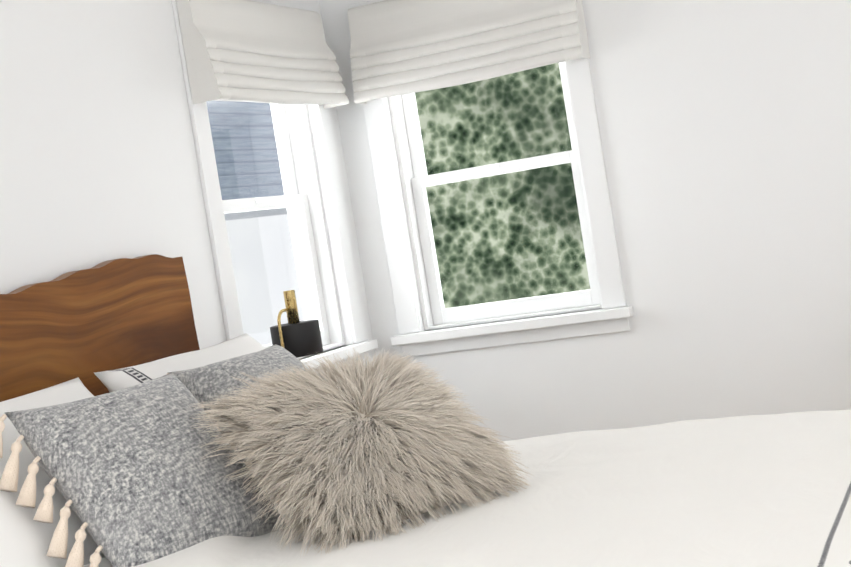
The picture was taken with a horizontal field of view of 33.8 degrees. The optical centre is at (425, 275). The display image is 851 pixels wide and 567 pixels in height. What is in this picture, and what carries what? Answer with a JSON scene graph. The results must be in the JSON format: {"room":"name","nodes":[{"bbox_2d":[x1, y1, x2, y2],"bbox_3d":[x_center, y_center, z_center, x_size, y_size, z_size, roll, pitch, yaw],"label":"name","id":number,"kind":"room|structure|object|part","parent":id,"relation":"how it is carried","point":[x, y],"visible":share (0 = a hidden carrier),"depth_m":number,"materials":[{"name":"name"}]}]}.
{"room":"bedroom","nodes":[
{"label":"bedroom","id":0,"kind":"room"},
{"bbox_2d":[0,0,375,380],"bbox_3d":[-1.323,0.100,2.960,0.180,2.440,5.360,-8,2,24],"label":"wall","id":1,"kind":"structure","parent":0,"point":[98,161],"depth_m":3.87,"materials":[{"name":"white paint"}]},
{"bbox_2d":[171,0,377,378],"bbox_3d":[-0.554,-0.271,4.730,0.220,1.310,0.960,-8,2,24],"label":"window","id":2,"kind":"structure","parent":1,"relation":"in","point":[300,200],"depth_m":5.04,"materials":[{"name":"white wood"}]},
{"bbox_2d":[176,0,348,108],"bbox_3d":[-0.517,-0.736,4.639,0.104,0.356,0.870,-8,2,24],"label":"window blind","id":3,"kind":"object","parent":2,"relation":"attached to","point":[247,51],"visible":1,"depth_m":4.53,"materials":[{"name":"fabric"}]},
{"bbox_2d":[319,0,850,441],"bbox_3d":[1.628,-0.413,4.469,4.080,2.440,0.180,-8,2,24],"label":"wall","id":4,"kind":"structure","parent":0,"point":[725,128],"depth_m":4.70,"materials":[{"name":"white paint"}]},
{"bbox_2d":[347,0,633,356],"bbox_3d":[0.236,-0.405,5.037,0.910,1.310,0.220,-8,2,24],"label":"window","id":5,"kind":"structure","parent":4,"relation":"in","point":[416,180],"depth_m":5.06,"materials":[{"name":"white wood"}]},
{"bbox_2d":[347,0,590,103],"bbox_3d":[0.128,-0.846,4.897,0.860,0.356,0.104,-8,2,24],"label":"window blind","id":6,"kind":"object","parent":5,"relation":"attached to","point":[400,47],"visible":1,"depth_m":4.89,"materials":[{"name":"fabric"}]},
{"bbox_3d":[0.722,1.091,2.178,4.260,0.100,5.360,-8,2,24],"label":"floor","id":7,"kind":"structure","parent":0,"visible":0},
{"bbox_3d":[-0.287,0.838,4.261,0.357,0.582,0.474,-8,2,24],"label":"nightstand","id":8,"kind":"object","parent":7,"relation":"on","visible":0},
{"bbox_2d":[270,290,322,357],"bbox_3d":[-0.387,0.301,4.192,0.184,0.509,0.219,-8,2,24],"label":"lamp","id":9,"kind":"object","parent":8,"relation":"on","point":[295,337],"visible":0.52,"depth_m":4.16,"materials":[{"name":"metal"}]},
{"bbox_3d":[-0.390,0.291,4.188,0.035,0.489,0.114,-8,2,24],"label":"stem","id":10,"kind":"part","parent":9,"relation":"part of","materials":[{"name":"gold metal"}]},
{"bbox_3d":[-0.389,0.194,4.221,0.148,0.098,0.148,-8,2,24],"label":"lamp shade","id":11,"kind":"part","parent":9,"relation":"part of","materials":[{"name":"black"}]},
{"bbox_3d":[0.614,1.037,2.597,1.967,0.012,2.698,-8,2,24],"label":"rug","id":12,"kind":"object","parent":7,"relation":"on","visible":0},
{"bbox_2d":[0,254,850,566],"bbox_3d":[0.033,0.461,2.882,2.206,1.280,1.785,-8,2,24],"label":"bed","id":13,"kind":"object","parent":12,"relation":"on","point":[138,428],"visible":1,"depth_m":2.75,"materials":[{"name":"white fabric"}]},
{"bbox_3d":[-0.943,0.598,3.315,0.053,1.276,1.624,-8,2,24],"label":"headboard","id":14,"kind":"part","parent":13,"relation":"part of","materials":[{"name":"brown wood"}]},
{"bbox_2d":[3,372,293,566],"bbox_3d":[-0.542,0.398,2.796,0.365,0.355,0.498,-8,2,24],"label":"pillow","id":15,"kind":"object","parent":13,"relation":"on","point":[140,475],"depth_m":2.70,"materials":[{"name":"grey fabric"}]},
{"bbox_2d":[0,405,850,566],"bbox_3d":[0.341,0.720,2.792,1.656,0.675,1.755,-8,2,24],"label":"duvet","id":16,"kind":"object","parent":13,"relation":"on","point":[773,490],"depth_m":2.63,"materials":[{"name":"white fabric"}]},
{"label":"outside","id":17,"kind":"structure","parent":0,"visible":0},
{"bbox_2d":[206,100,304,345],"bbox_3d":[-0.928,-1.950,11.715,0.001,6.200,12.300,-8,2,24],"label":"window pane","id":18,"kind":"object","parent":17,"point":[231,185],"depth_m":10.44,"materials":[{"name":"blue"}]},
{"bbox_2d":[415,63,589,307],"bbox_3d":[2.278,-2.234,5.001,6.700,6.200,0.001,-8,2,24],"label":"window glass","id":19,"kind":"object","parent":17,"point":[535,124],"depth_m":6.03,"materials":[{"name":"glass"}]}
]}

